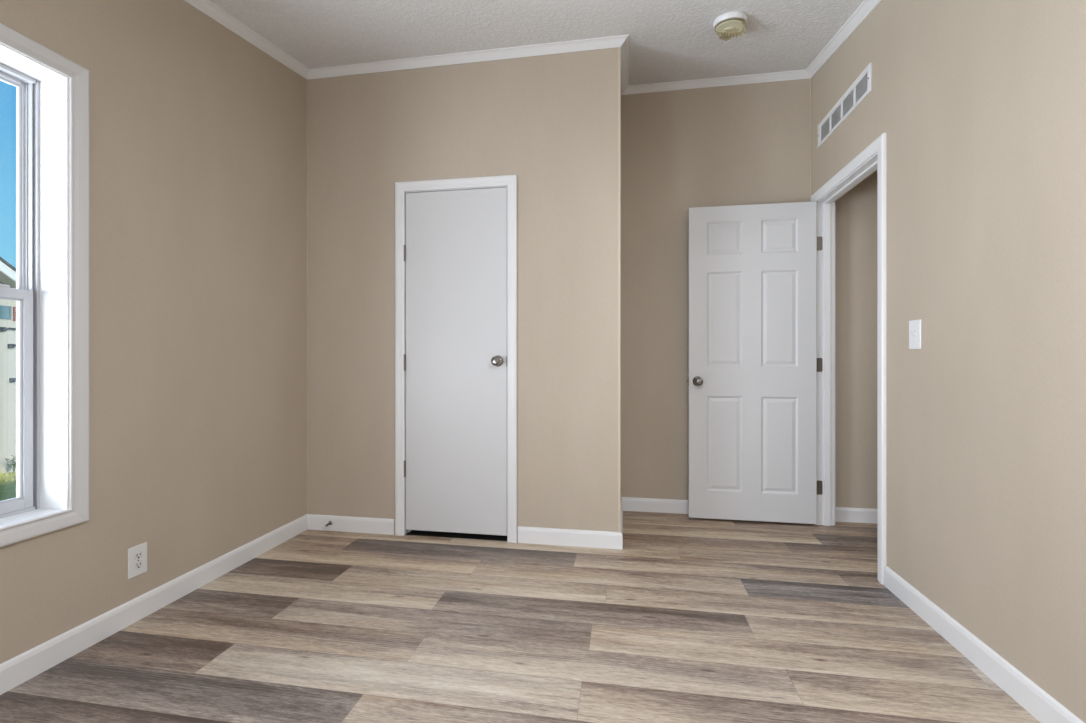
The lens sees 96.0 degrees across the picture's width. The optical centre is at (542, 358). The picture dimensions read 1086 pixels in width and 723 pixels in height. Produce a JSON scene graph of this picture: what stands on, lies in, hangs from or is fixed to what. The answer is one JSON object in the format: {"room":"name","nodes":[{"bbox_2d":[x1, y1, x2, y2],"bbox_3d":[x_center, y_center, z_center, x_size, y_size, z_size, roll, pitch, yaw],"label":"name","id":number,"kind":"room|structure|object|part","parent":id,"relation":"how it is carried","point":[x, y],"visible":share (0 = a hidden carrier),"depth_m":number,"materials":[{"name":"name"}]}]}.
{"room":"empty bedroom","nodes":[
{"label":"empty bedroom","id":0,"kind":"room"},
{"bbox_2d":[0,0,306,663],"bbox_3d":[-1.837,-0.322,1.249,0.135,3.163,5.255,0,0,10],"label":"wall","id":1,"kind":"structure","parent":0,"point":[197,134],"depth_m":2.15,"materials":[{"name":"beige paint"}]},
{"bbox_2d":[0,23,88,546],"bbox_3d":[-1.853,-0.230,1.263,0.208,1.650,1.108,0,0,10],"label":"window","id":2,"kind":"structure","parent":1,"relation":"in","point":[50,294],"depth_m":1.74,"materials":[{"name":"white paint"}]},
{"bbox_3d":[-1.933,-0.595,1.277,0.030,0.769,0.951,0,0,10],"label":"sash","id":3,"kind":"part","parent":2,"relation":"part of","materials":[{"name":"white plastic"}]},
{"bbox_3d":[-1.899,0.143,1.272,0.034,0.766,0.940,0,0,10],"label":"sash","id":4,"kind":"part","parent":2,"relation":"part of","materials":[{"name":"white plastic"}]},
{"bbox_3d":[-1.919,-0.226,1.275,0.075,1.528,0.975,0,0,10],"label":"frame","id":5,"kind":"part","parent":2,"relation":"part of","materials":[{"name":"white plastic"}]},
{"bbox_3d":[-1.832,0.539,1.260,0.140,0.002,0.975,0,0,10],"label":"sill","id":6,"kind":"part","parent":2,"relation":"part of","materials":[{"name":"white paint"}]},
{"bbox_2d":[128,542,146,578],"bbox_3d":[-1.641,0.819,1.980,0.009,0.122,0.078,0,0,10],"label":"power outlet","id":7,"kind":"object","parent":1,"relation":"attached to","point":[137,555],"visible":1,"depth_m":1.98,"materials":[{"name":"white plastic"}]},
{"bbox_2d":[134,560,142,569],"bbox_3d":[-1.638,0.838,1.980,0.002,0.027,0.033,0,0,10],"label":"receptacle","id":8,"kind":"object","parent":7,"relation":"attached to","point":[138,564],"depth_m":1.98,"materials":[{"name":"white plastic"}]},
{"bbox_2d":[134,551,142,560],"bbox_3d":[-1.638,0.799,1.980,0.002,0.027,0.033,0,0,10],"label":"receptacle","id":9,"kind":"object","parent":7,"relation":"attached to","point":[138,555],"depth_m":1.98,"materials":[{"name":"white plastic"}]},
{"bbox_2d":[0,514,307,694],"bbox_3d":[-1.822,1.014,0.892,0.013,0.092,4.356,0,0,10],"label":"baseboard","id":10,"kind":"structure","parent":1,"relation":"attached to","point":[15,671],"depth_m":1.94,"materials":[{"name":"white paint"}]},
{"bbox_2d":[184,0,308,78],"bbox_3d":[-1.804,-1.428,0.889,0.048,0.691,4.356,0,0,10],"label":"crown molding","id":11,"kind":"structure","parent":1,"relation":"attached to","point":[206,7],"depth_m":2.53,"materials":[{"name":"white paint"}]},
{"bbox_2d":[306,80,307,513],"bbox_3d":[-1.464,-0.382,3.036,0.007,2.697,0.007,0,0,10],"label":"trim","id":12,"kind":"structure","parent":1,"relation":"attached to","point":[306,80],"depth_m":3.03,"materials":[{"name":"beige paint"}]},
{"bbox_2d":[405,530,506,540],"bbox_3d":[-0.510,1.061,3.237,1.823,0.006,0.696,0,0,10],"label":"floor","id":13,"kind":"structure","parent":0,"point":[413,532],"depth_m":2.92,"materials":[{"name":"black"}]},
{"bbox_2d":[308,47,617,541],"bbox_3d":[-0.511,-0.359,2.928,1.923,2.839,0.095,0,0,10],"label":"wall","id":14,"kind":"structure","parent":0,"point":[550,122],"depth_m":2.84,"materials":[{"name":"beige paint"}]},
{"bbox_2d":[322,521,331,528],"bbox_3d":[-1.309,1.010,2.963,0.025,0.026,0.074,0,0,10],"label":"door stop","id":15,"kind":"object","parent":14,"relation":"attached to","point":[329,522],"visible":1,"depth_m":2.97,"materials":[{"name":"silver metal"}]},
{"bbox_2d":[307,514,394,534],"bbox_3d":[-1.181,1.014,2.986,0.583,0.092,0.013,0,0,10],"label":"baseboard","id":16,"kind":"structure","parent":14,"relation":"attached to","point":[315,522],"depth_m":2.98,"materials":[{"name":"white paint"}]},
{"bbox_2d":[404,187,506,535],"bbox_3d":[-0.521,0.019,2.867,0.636,2.018,0.103,0,0,10],"label":"door","id":17,"kind":"structure","parent":14,"relation":"in","point":[455,249],"depth_m":2.88,"materials":[{"name":"white paint"}]},
{"bbox_3d":[-0.267,0.016,2.807,0.065,0.065,0.066,0,0,10],"label":"knob","id":18,"kind":"part","parent":17,"relation":"part of","materials":[{"name":"silver metal"}]},
{"bbox_2d":[395,175,516,542],"bbox_3d":[-0.510,0.002,2.919,0.746,2.114,0.112,0,0,10],"label":"door frame","id":19,"kind":"structure","parent":14,"relation":"attached to","point":[509,181],"depth_m":2.89,"materials":[{"name":"white paint"}]},
{"bbox_2d":[307,34,628,79],"bbox_3d":[-0.499,-1.752,2.854,1.971,0.043,0.048,0,0,10],"label":"crown molding","id":20,"kind":"structure","parent":14,"relation":"attached to","point":[611,41],"depth_m":2.84,"materials":[{"name":"white paint"}]},
{"bbox_2d":[518,526,621,549],"bbox_3d":[0.148,1.014,2.763,0.594,0.092,0.013,0,0,10],"label":"baseboard","id":21,"kind":"structure","parent":14,"relation":"attached to","point":[529,535],"depth_m":2.76,"materials":[{"name":"white paint"}]},
{"bbox_2d":[618,47,620,531],"bbox_3d":[0.425,-0.382,2.728,0.014,2.696,0.014,0,0,10],"label":"trim","id":22,"kind":"structure","parent":14,"relation":"attached to","point":[619,48],"depth_m":2.72,"materials":[{"name":"beige paint"}]},
{"bbox_2d":[0,511,1039,722],"bbox_3d":[0.331,1.060,0.828,4.321,0.001,5.207,0,0,10],"label":"floor","id":23,"kind":"structure","parent":0,"point":[694,620],"depth_m":1.81,"materials":[{"name":"laminate"}]},
{"bbox_2d":[209,0,863,85],"bbox_3d":[0.309,-1.609,0.939,5.101,1.088,5.955,0,0,10],"label":"ceiling","id":24,"kind":"structure","parent":0,"point":[670,40],"depth_m":2.58,"materials":[{"name":"white paint"}]},
{"bbox_2d":[713,11,747,40],"bbox_3d":[0.975,-1.735,2.548,0.168,0.076,0.170,0,0,-6],"label":"smoke detector","id":25,"kind":"object","parent":24,"relation":"attached to","point":[728,25],"visible":1,"depth_m":2.52,"materials":[{"name":"white plastic"}]},
{"bbox_2d":[621,79,876,508],"bbox_3d":[0.753,-0.319,3.428,4.451,3.158,0.100,0,0,10],"label":"wall","id":26,"kind":"structure","parent":0,"point":[744,144],"depth_m":3.34,"materials":[{"name":"beige paint"}]},
{"bbox_2d":[622,497,687,513],"bbox_3d":[1.151,1.014,3.304,1.231,0.092,0.013,0,0,10],"label":"baseboard","id":27,"kind":"structure","parent":26,"relation":"attached to","point":[629,503],"depth_m":3.36,"materials":[{"name":"white paint"}]},
{"bbox_2d":[622,70,809,94],"bbox_3d":[1.148,-1.857,3.287,1.231,0.043,0.048,0,0,10],"label":"crown molding","id":28,"kind":"structure","parent":26,"relation":"attached to","point":[797,74],"depth_m":3.28,"materials":[{"name":"white paint"}]},
{"bbox_2d":[810,78,810,201],"bbox_3d":[1.754,-0.434,3.205,0.007,2.802,0.007,0,0,10],"label":"trim","id":29,"kind":"structure","parent":26,"relation":"attached to","point":[810,78],"depth_m":3.20,"materials":[{"name":"beige paint"}]},
{"bbox_2d":[811,0,1085,722],"bbox_3d":[1.381,-0.414,0.658,0.100,2.948,5.155,0,0,10],"label":"wall","id":30,"kind":"structure","parent":0,"point":[979,105],"depth_m":1.66,"materials":[{"name":"beige paint"}]},
{"bbox_2d":[687,201,821,523],"bbox_3d":[1.360,0.029,3.155,0.833,2.030,0.170,0,0,10],"label":"door","id":31,"kind":"structure","parent":30,"relation":"in","point":[754,364],"depth_m":3.14,"materials":[{"name":"white paint"}]},
{"bbox_3d":[1.006,0.150,3.164,0.065,0.065,0.066,0,0,10],"label":"knob","id":32,"kind":"part","parent":31,"relation":"part of","materials":[{"name":"silver metal"}]},
{"bbox_2d":[806,0,880,77],"bbox_3d":[1.317,-1.480,0.720,0.048,0.796,5.055,0,0,10],"label":"crown molding","id":33,"kind":"structure","parent":30,"relation":"attached to","point":[866,6],"depth_m":2.68,"materials":[{"name":"white paint"}]},
{"bbox_2d":[818,62,871,147],"bbox_3d":[1.675,-1.393,2.746,0.011,0.140,0.666,0,0,10],"label":"air vent","id":34,"kind":"object","parent":30,"relation":"in","point":[861,87],"visible":1,"depth_m":2.68,"materials":[{"name":"white plastic"}]},
{"bbox_2d":[821,118,828,140],"bbox_3d":[1.715,-1.389,2.968,0.006,0.096,0.136,0,0,10],"label":"grille","id":35,"kind":"object","parent":34,"relation":"attached to","point":[825,122],"depth_m":2.97,"materials":[{"name":"grey metal"}]},
{"bbox_2d":[831,104,840,128],"bbox_3d":[1.688,-1.389,2.816,0.004,0.095,0.135,0,0,10],"label":"grille","id":36,"kind":"object","parent":34,"relation":"attached to","point":[836,110],"depth_m":2.82,"materials":[{"name":"grey metal"}]},
{"bbox_2d":[842,90,852,116],"bbox_3d":[1.664,-1.389,2.664,0.006,0.096,0.136,0,0,10],"label":"grille","id":37,"kind":"object","parent":34,"relation":"attached to","point":[847,99],"depth_m":2.67,"materials":[{"name":"grey metal"}]},
{"bbox_2d":[855,73,866,101],"bbox_3d":[1.638,-1.389,2.512,0.006,0.096,0.136,0,0,10],"label":"grille","id":38,"kind":"object","parent":34,"relation":"attached to","point":[861,83],"depth_m":2.52,"materials":[{"name":"grey metal"}]},
{"bbox_2d":[811,133,885,584],"bbox_3d":[1.728,0.003,2.720,0.135,2.113,0.902,0,0,10],"label":"door frame","id":39,"kind":"structure","parent":30,"relation":"attached to","point":[872,158],"depth_m":2.97,"materials":[{"name":"white paint"}]},
{"bbox_2d":[909,319,921,348],"bbox_3d":[1.555,-0.099,2.052,0.018,0.122,0.082,0,0,10],"label":"light switch","id":40,"kind":"object","parent":30,"relation":"attached to","point":[915,326],"visible":1,"depth_m":2.04,"materials":[{"name":"white plastic"}]},
{"bbox_2d":[884,566,1083,722],"bbox_3d":[1.256,1.014,0.250,0.013,0.092,4.109,0,0,10],"label":"baseboard","id":41,"kind":"structure","parent":30,"relation":"attached to","point":[1043,707],"depth_m":1.64,"materials":[{"name":"white paint"}]},
{"bbox_3d":[0.441,-0.414,3.075,0.095,2.948,0.699,0,0,10],"label":"wall partition","id":42,"kind":"structure","parent":0,"visible":0},
{"bbox_2d":[621,497,622,548],"bbox_3d":[0.493,1.014,3.060,0.013,0.092,0.713,0,0,10],"label":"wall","id":43,"kind":"structure","parent":42,"relation":"attached to","point":[621,497],"depth_m":2.96,"materials":[{"name":"white paint"}]},
{"bbox_2d":[621,36,628,94],"bbox_3d":[0.507,-1.805,3.039,0.048,0.147,0.748,0,0,10],"label":"crown molding","id":44,"kind":"structure","parent":42,"relation":"attached to","point":[625,46],"depth_m":2.98,"materials":[{"name":"white paint"}]},
{"label":"outside","id":45,"kind":"structure","parent":0,"visible":0},
{"bbox_2d":[0,471,15,500],"bbox_3d":[-15.117,2.260,6.595,27.200,0.040,36.000,0,0,10],"label":"lawn","id":46,"kind":"structure","parent":45,"point":[7,489],"depth_m":8.41,"materials":[{"name":"green plant"}]},
{"bbox_2d":[0,257,15,473],"bbox_3d":[-13.972,-0.837,7.011,6.720,6.195,7.900,0,0,10],"label":"neighbouring house","id":47,"kind":"structure","parent":46,"relation":"on","point":[7,271],"depth_m":9.62,"materials":[{"name":"beige"}]},
{"bbox_3d":[-10.550,-0.900,9.598,0.008,0.200,0.115,0,0,10],"label":"pane","id":48,"kind":"part","parent":47,"relation":"part of","materials":[{"name":"blue glass"}]},
{"bbox_2d":[13,307,15,320],"bbox_3d":[-10.522,-0.881,9.732,0.021,0.282,0.040,0,0,10],"label":"shutter","id":49,"kind":"object","parent":47,"relation":"hanging from","point":[14,308],"depth_m":9.73,"materials":[{"name":"red plastic"}]},
{"bbox_2d":[0,471,15,481],"bbox_3d":[-8.837,2.200,10.232,4.572,0.120,1.689,0,0,-23],"label":"grass","id":50,"kind":"structure","parent":46,"relation":"on","point":[7,478],"depth_m":9.13,"materials":[{"name":"plant"}]},
{"bbox_2d":[6,455,15,472],"bbox_3d":[-10.377,2.079,9.560,0.153,0.365,0.216,0,0,30],"label":"weed","id":51,"kind":"object","parent":46,"relation":"on","point":[13,464],"visible":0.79,"depth_m":9.57,"materials":[{"name":"green plant"}]},
{"bbox_3d":[2.203,-0.314,1.940,1.097,3.148,2.355,0,0,10],"label":"wall","id":52,"kind":"structure","parent":0,"visible":0},
{"bbox_2d":[835,507,876,523],"bbox_3d":[2.348,1.014,3.103,0.997,0.092,0.013,0,0,10],"label":"baseboard","id":53,"kind":"structure","parent":52,"relation":"attached to","point":[842,514],"depth_m":3.15,"materials":[{"name":"white paint"}]}
]}

